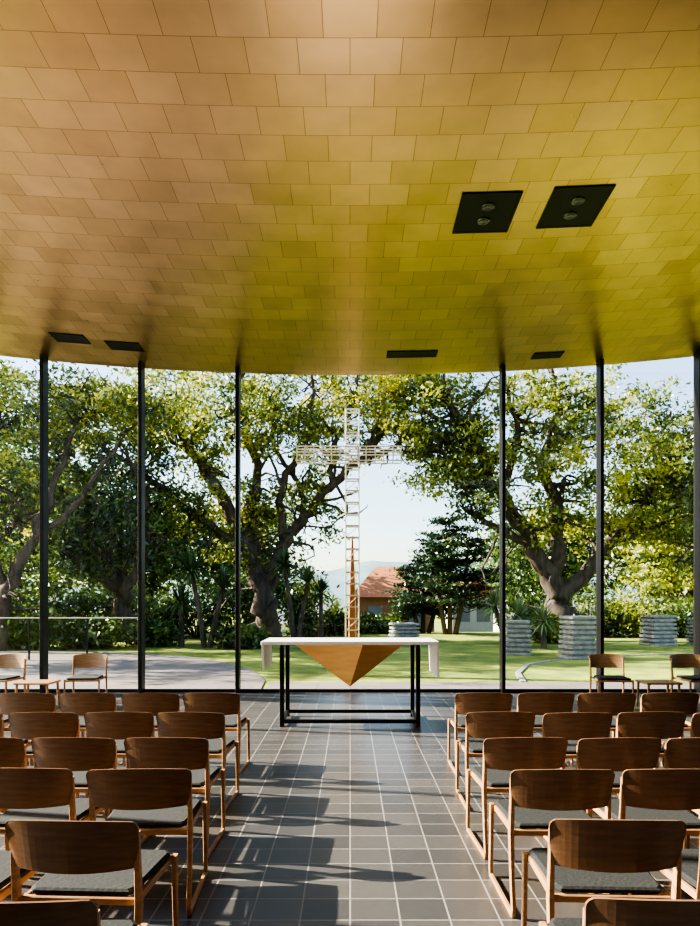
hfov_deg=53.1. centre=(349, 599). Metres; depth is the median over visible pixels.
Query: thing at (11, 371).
broadleaf tree
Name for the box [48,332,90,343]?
recessed light
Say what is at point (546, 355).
recessed light
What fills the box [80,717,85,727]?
seat cushion
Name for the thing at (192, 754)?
wooden chair
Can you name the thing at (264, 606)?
broadleaf tree
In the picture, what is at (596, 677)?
seat cushion
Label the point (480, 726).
wooden chair
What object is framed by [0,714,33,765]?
wooden chair
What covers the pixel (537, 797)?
wooden chair
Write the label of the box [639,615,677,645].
stone stack
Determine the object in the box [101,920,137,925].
seat cushion
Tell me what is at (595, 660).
wooden chair
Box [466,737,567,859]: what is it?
wooden chair
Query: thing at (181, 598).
palm
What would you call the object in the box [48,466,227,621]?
broadleaf tree
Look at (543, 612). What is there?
palm
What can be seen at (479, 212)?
recessed light
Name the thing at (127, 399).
broadleaf tree
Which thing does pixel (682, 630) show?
shrub
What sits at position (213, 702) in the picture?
wooden chair
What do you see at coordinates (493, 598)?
palm
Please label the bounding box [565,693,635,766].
wooden chair
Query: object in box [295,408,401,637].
cross
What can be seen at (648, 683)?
side table
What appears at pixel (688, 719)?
wooden chair
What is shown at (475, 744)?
seat cushion
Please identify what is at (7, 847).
wooden chair
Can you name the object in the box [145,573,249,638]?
shrub
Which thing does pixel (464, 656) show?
lawn
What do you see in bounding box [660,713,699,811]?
wooden chair
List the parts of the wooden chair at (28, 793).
backrest, seat frame, leg, leg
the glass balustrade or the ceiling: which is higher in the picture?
the ceiling
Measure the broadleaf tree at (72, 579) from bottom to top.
10.628 m
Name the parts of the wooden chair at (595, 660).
leg, leg, backrest, seat frame, leg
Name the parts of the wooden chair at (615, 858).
leg, leg, seat frame, backrest, leg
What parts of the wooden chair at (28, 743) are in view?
backrest, leg, leg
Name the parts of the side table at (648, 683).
leg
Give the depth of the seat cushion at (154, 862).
2.86 m
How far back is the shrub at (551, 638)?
26.14 m
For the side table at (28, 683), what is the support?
on the floor
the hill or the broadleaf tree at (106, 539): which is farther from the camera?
the hill
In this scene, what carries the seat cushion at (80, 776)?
on the wooden chair at (80, 755)
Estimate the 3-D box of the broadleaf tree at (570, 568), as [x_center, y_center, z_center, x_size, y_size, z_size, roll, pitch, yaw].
[12.998,-2.885,41.738,10.703,9.906,8.931,0,0,39]
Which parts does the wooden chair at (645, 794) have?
leg, leg, seat frame, backrest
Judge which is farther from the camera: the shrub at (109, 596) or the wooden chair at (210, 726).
the shrub at (109, 596)
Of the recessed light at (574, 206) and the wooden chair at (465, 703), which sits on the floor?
the wooden chair at (465, 703)
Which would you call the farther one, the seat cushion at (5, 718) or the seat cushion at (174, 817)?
the seat cushion at (5, 718)
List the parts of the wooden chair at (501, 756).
leg, leg, seat frame, backrest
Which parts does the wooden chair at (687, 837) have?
leg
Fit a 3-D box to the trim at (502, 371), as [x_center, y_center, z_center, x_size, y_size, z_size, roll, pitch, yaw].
[2.640,-1.220,12.120,0.064,5.639,0.220,0,0,0]
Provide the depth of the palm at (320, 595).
26.43 m
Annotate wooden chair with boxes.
[0,654,26,692]
[0,693,55,761]
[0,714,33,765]
[0,737,33,767]
[0,768,109,890]
[0,808,9,850]
[0,851,54,901]
[0,899,147,925]
[3,716,8,726]
[5,819,178,925]
[8,712,79,797]
[31,737,131,809]
[58,693,125,765]
[63,654,107,692]
[84,712,154,797]
[86,768,207,915]
[121,693,179,765]
[124,737,225,857]
[156,712,238,810]
[183,692,249,774]
[448,693,512,774]
[456,712,534,808]
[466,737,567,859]
[488,769,614,917]
[517,692,574,766]
[521,819,686,925]
[539,897,699,925]
[542,712,612,758]
[558,737,661,798]
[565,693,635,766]
[587,769,699,893]
[589,654,634,706]
[616,711,685,798]
[640,692,698,730]
[659,737,699,818]
[659,848,699,899]
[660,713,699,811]
[669,654,699,692]
[678,717,691,737]
[684,809,699,848]
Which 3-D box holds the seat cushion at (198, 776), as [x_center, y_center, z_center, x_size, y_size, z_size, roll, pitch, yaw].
[-1.125,1.161,4.616,0.464,0.027,0.458,0,0,1]
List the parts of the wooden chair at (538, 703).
seat frame, backrest, leg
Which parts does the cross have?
crossbar frame, upright frame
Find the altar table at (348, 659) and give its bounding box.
[261,638,438,726]
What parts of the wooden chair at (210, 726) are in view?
backrest, seat frame, leg, leg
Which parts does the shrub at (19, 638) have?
stem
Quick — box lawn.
[7,610,692,688]
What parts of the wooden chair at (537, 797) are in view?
leg, leg, seat frame, backrest, leg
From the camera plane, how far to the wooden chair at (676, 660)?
10.79 m
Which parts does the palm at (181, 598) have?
stem, crown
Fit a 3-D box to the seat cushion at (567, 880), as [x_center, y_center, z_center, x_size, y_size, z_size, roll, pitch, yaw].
[1.049,1.161,3.022,0.464,0.027,0.458,0,0,2]
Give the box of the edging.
[515,653,692,681]
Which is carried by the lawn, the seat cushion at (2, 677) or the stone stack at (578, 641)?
the stone stack at (578, 641)
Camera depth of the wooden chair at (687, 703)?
6.34 m
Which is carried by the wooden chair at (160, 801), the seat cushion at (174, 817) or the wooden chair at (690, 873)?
the seat cushion at (174, 817)
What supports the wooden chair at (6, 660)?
on the floor
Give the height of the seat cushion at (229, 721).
0.027 m
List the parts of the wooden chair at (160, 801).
leg, backrest, seat frame, leg, leg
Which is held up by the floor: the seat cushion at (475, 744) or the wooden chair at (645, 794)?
the wooden chair at (645, 794)
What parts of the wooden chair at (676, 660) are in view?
leg, backrest, seat frame, leg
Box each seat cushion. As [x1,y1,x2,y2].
[0,675,19,679]
[0,798,96,826]
[0,851,26,889]
[3,716,8,722]
[26,745,32,753]
[31,849,169,895]
[66,675,102,679]
[72,766,131,786]
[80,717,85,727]
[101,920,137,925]
[105,798,201,827]
[115,739,124,752]
[154,717,157,727]
[190,766,219,786]
[207,739,234,753]
[225,717,246,727]
[451,717,465,727]
[460,738,484,752]
[471,766,511,786]
[495,799,591,828]
[529,848,661,893]
[534,716,542,726]
[549,918,582,925]
[558,767,622,786]
[566,740,578,753]
[594,675,631,679]
[600,799,699,827]
[611,718,615,727]
[660,744,664,752]
[670,849,698,887]
[676,675,699,679]
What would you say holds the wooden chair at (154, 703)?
on the floor
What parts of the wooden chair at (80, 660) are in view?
leg, leg, seat frame, backrest, leg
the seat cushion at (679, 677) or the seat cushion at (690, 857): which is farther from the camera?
the seat cushion at (679, 677)
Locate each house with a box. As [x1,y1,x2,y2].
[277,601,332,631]
[356,567,435,631]
[445,576,494,631]
[493,594,593,631]
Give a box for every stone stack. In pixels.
[389,623,419,637]
[506,620,531,655]
[557,616,595,659]
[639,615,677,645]
[685,618,692,644]
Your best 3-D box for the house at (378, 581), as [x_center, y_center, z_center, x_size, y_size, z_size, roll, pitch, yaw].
[2.500,-0.003,41.000,5.100,3.900,4.700,0,0,0]
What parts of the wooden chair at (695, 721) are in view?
leg, leg, backrest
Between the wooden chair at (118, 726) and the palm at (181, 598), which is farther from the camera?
the palm at (181, 598)
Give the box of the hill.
[16,561,676,609]
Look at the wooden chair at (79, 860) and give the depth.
2.70 m
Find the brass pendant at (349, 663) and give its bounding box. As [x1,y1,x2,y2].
[296,645,401,685]
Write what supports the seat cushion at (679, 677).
on the wooden chair at (676, 660)
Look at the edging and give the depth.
18.07 m
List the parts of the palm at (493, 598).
stem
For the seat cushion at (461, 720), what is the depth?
6.67 m
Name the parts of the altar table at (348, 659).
panel, leg, leg, rail, rail, leg, leg, panel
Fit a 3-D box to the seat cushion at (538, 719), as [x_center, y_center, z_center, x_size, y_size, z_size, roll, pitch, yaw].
[1.776,1.161,6.694,0.464,0.027,0.458,0,0,-3]
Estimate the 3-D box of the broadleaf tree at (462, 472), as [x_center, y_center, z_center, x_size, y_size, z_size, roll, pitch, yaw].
[7.570,-4.334,26.861,15.132,12.406,7.706,0,0,5]
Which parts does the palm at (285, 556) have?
crown, stem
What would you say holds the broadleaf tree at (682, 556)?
on the lawn
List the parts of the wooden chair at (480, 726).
leg, leg, seat frame, backrest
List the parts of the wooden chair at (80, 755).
backrest, seat frame, leg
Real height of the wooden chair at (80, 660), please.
0.766 m
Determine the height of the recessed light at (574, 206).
0.063 m
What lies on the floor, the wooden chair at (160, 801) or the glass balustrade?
the wooden chair at (160, 801)
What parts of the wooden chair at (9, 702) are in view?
backrest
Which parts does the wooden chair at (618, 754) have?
leg, seat frame, backrest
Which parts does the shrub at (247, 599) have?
stem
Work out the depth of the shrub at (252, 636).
23.21 m
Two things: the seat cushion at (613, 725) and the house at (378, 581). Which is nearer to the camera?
the seat cushion at (613, 725)
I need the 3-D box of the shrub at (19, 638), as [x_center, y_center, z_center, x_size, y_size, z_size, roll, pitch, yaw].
[-10.599,0.896,23.482,3.479,1.647,3.280,0,0,-23]
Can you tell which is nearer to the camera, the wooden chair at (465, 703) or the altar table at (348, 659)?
the wooden chair at (465, 703)
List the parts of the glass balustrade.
post, handrail, post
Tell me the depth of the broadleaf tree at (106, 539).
25.23 m
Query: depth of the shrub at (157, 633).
24.21 m
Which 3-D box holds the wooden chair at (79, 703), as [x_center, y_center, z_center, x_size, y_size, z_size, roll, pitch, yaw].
[-2.389,1.217,6.612,0.524,0.766,0.630,0,0,1]
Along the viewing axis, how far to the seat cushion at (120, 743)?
5.49 m
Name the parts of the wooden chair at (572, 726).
leg, seat frame, backrest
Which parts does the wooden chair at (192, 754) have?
backrest, seat frame, leg, leg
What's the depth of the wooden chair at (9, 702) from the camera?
6.32 m
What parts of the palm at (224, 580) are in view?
crown, stem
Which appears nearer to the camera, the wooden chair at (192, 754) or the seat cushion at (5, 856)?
the seat cushion at (5, 856)
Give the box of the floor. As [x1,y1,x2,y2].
[0,692,699,925]
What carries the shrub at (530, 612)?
on the lawn
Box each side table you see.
[13,680,60,705]
[635,680,682,705]
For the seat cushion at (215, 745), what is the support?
on the wooden chair at (210, 726)
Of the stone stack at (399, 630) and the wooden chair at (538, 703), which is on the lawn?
the stone stack at (399, 630)
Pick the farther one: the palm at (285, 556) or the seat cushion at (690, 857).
the palm at (285, 556)
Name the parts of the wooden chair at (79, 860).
leg, backrest, seat frame, leg, leg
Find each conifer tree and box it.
[381,555,463,632]
[382,515,524,634]
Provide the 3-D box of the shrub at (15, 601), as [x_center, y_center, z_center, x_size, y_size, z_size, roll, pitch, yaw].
[-12.531,0.149,24.137,4.955,3.086,3.764,0,0,17]
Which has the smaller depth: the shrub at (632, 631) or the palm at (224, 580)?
the palm at (224, 580)
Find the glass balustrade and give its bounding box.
[0,617,137,659]
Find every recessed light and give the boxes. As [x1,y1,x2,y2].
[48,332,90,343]
[104,341,144,351]
[386,350,437,357]
[452,191,522,233]
[531,351,564,358]
[536,185,615,228]
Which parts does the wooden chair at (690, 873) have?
seat frame, leg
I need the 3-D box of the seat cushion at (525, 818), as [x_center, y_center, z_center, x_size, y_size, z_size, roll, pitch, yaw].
[1.062,1.161,3.816,0.464,0.027,0.458,0,0,0]
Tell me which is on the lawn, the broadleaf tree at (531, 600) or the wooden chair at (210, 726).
the broadleaf tree at (531, 600)
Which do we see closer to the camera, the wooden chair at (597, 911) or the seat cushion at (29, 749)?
the wooden chair at (597, 911)
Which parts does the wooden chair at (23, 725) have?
backrest, leg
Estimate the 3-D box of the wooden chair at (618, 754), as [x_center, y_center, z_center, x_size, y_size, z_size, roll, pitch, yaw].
[1.647,1.217,4.553,0.524,0.766,0.630,0,0,-3]
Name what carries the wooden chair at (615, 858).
on the floor
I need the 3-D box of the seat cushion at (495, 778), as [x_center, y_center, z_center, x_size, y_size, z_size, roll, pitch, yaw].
[1.071,1.161,4.620,0.464,0.027,0.458,0,0,-2]
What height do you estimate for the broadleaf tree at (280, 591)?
8.620 m
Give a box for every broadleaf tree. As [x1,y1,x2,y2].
[0,359,210,643]
[0,359,234,650]
[0,361,29,386]
[0,421,127,605]
[24,478,200,612]
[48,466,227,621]
[86,369,461,637]
[182,489,339,631]
[349,363,692,615]
[468,518,547,628]
[480,466,647,615]
[604,503,692,615]
[608,438,692,583]
[609,433,692,605]
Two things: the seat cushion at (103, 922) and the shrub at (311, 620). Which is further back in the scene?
the shrub at (311, 620)
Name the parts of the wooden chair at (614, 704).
backrest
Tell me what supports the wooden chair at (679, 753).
on the floor
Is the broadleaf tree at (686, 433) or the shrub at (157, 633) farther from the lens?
the broadleaf tree at (686, 433)
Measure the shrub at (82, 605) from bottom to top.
2.728 m
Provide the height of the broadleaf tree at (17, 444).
11.356 m
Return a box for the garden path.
[265,682,692,688]
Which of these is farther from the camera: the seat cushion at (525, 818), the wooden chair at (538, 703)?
the wooden chair at (538, 703)
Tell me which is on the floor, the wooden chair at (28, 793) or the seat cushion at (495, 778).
the wooden chair at (28, 793)
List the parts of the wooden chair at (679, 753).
leg, backrest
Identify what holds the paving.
on the lawn
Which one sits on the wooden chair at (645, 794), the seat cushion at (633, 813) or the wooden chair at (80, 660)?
the seat cushion at (633, 813)
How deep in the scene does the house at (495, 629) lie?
54.94 m
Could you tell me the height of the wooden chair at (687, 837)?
0.766 m
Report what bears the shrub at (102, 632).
on the lawn
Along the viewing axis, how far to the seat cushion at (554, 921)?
2.50 m
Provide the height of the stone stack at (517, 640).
1.026 m
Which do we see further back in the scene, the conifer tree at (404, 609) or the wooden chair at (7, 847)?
the conifer tree at (404, 609)
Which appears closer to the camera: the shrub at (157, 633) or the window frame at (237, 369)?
the window frame at (237, 369)
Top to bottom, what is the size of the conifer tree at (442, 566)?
5.685 m
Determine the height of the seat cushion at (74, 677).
0.027 m
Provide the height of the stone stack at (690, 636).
0.950 m
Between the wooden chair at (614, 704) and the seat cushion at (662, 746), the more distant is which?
the wooden chair at (614, 704)
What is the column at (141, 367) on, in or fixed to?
on the floor
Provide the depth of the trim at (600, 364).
12.01 m
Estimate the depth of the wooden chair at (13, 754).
4.30 m
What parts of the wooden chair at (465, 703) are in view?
leg, leg, seat frame, backrest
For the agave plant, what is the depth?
25.03 m
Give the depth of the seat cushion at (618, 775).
4.53 m
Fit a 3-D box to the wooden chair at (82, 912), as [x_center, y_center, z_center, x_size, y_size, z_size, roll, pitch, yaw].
[-0.984,1.217,2.238,0.524,0.766,0.630,0,0,-1]
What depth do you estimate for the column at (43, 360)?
12.03 m
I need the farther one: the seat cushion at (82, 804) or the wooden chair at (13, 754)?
the wooden chair at (13, 754)
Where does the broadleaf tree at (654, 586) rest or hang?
on the lawn
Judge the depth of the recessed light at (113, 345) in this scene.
11.36 m
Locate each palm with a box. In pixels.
[160,580,204,646]
[167,542,244,647]
[264,544,325,637]
[307,575,333,637]
[479,586,536,646]
[526,598,560,648]
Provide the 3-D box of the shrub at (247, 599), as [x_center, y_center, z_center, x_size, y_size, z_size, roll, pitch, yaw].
[-4.732,-0.085,30.642,2.843,3.578,3.509,0,0,45]
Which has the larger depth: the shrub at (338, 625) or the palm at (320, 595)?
the shrub at (338, 625)
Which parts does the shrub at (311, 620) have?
stem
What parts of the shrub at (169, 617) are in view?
stem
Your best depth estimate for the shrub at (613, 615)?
30.50 m
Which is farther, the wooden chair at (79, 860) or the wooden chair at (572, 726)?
the wooden chair at (572, 726)
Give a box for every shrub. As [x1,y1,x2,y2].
[1,602,85,649]
[3,559,53,647]
[26,580,117,623]
[48,612,137,650]
[84,572,202,634]
[120,617,187,646]
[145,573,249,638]
[201,566,281,628]
[210,622,273,649]
[277,577,346,636]
[323,601,360,635]
[356,611,404,633]
[522,601,544,624]
[529,613,562,643]
[571,595,640,637]
[594,591,686,637]
[637,594,692,637]
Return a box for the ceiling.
[0,0,699,374]
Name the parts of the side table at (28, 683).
leg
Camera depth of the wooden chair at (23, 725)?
5.23 m
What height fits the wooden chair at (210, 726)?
0.766 m
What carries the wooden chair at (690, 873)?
on the floor
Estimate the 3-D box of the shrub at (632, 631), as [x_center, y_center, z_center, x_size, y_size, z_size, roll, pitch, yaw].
[12.888,0.661,31.039,4.367,2.115,3.247,0,0,0]
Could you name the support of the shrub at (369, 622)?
on the lawn
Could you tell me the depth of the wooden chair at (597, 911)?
1.96 m
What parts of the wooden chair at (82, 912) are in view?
backrest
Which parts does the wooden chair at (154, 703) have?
leg, backrest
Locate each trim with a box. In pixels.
[0,689,695,691]
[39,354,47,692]
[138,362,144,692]
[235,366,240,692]
[499,365,505,692]
[596,359,603,692]
[693,350,699,692]
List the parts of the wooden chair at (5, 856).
seat frame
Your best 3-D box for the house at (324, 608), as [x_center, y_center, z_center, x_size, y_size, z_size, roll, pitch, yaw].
[-3.500,2.800,62.000,7.700,5.600,6.700,0,0,0]
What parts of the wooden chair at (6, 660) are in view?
seat frame, backrest, leg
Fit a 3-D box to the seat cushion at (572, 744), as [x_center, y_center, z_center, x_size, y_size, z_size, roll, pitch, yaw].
[1.704,1.161,5.561,0.464,0.027,0.458,0,0,-1]
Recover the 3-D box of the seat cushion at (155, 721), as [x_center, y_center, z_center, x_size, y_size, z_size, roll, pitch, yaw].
[-1.820,1.161,6.661,0.464,0.027,0.458,0,0,-2]
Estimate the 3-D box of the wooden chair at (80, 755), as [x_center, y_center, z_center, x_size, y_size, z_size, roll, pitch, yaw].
[-1.699,1.217,4.560,0.524,0.766,0.630,0,0,1]
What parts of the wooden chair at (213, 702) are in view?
backrest, seat frame, leg, leg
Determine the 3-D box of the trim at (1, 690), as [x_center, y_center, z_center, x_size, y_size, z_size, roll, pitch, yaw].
[0.000,1.575,12.175,12.900,0.050,0.090,0,0,0]
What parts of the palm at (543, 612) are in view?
stem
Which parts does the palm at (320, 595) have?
crown, stem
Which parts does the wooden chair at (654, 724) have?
leg, backrest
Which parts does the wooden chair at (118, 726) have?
leg, backrest, seat frame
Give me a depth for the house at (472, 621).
42.00 m
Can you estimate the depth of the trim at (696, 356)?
12.12 m
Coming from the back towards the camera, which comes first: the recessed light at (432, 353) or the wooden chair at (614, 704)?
the recessed light at (432, 353)
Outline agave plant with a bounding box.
[525,619,538,642]
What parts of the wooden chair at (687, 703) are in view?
backrest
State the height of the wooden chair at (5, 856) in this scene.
0.766 m
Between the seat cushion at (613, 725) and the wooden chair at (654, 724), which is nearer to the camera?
the wooden chair at (654, 724)
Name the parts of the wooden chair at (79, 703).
backrest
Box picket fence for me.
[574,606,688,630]
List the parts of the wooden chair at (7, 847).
leg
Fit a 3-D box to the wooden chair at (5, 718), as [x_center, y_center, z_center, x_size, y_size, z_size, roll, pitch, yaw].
[-3.518,1.217,6.637,0.524,0.766,0.630,0,0,-2]
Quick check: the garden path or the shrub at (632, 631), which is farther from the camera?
the shrub at (632, 631)
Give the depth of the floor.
4.82 m
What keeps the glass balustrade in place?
on the paving
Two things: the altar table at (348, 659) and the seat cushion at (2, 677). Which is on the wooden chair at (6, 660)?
the seat cushion at (2, 677)
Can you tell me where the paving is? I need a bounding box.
[0,651,264,688]

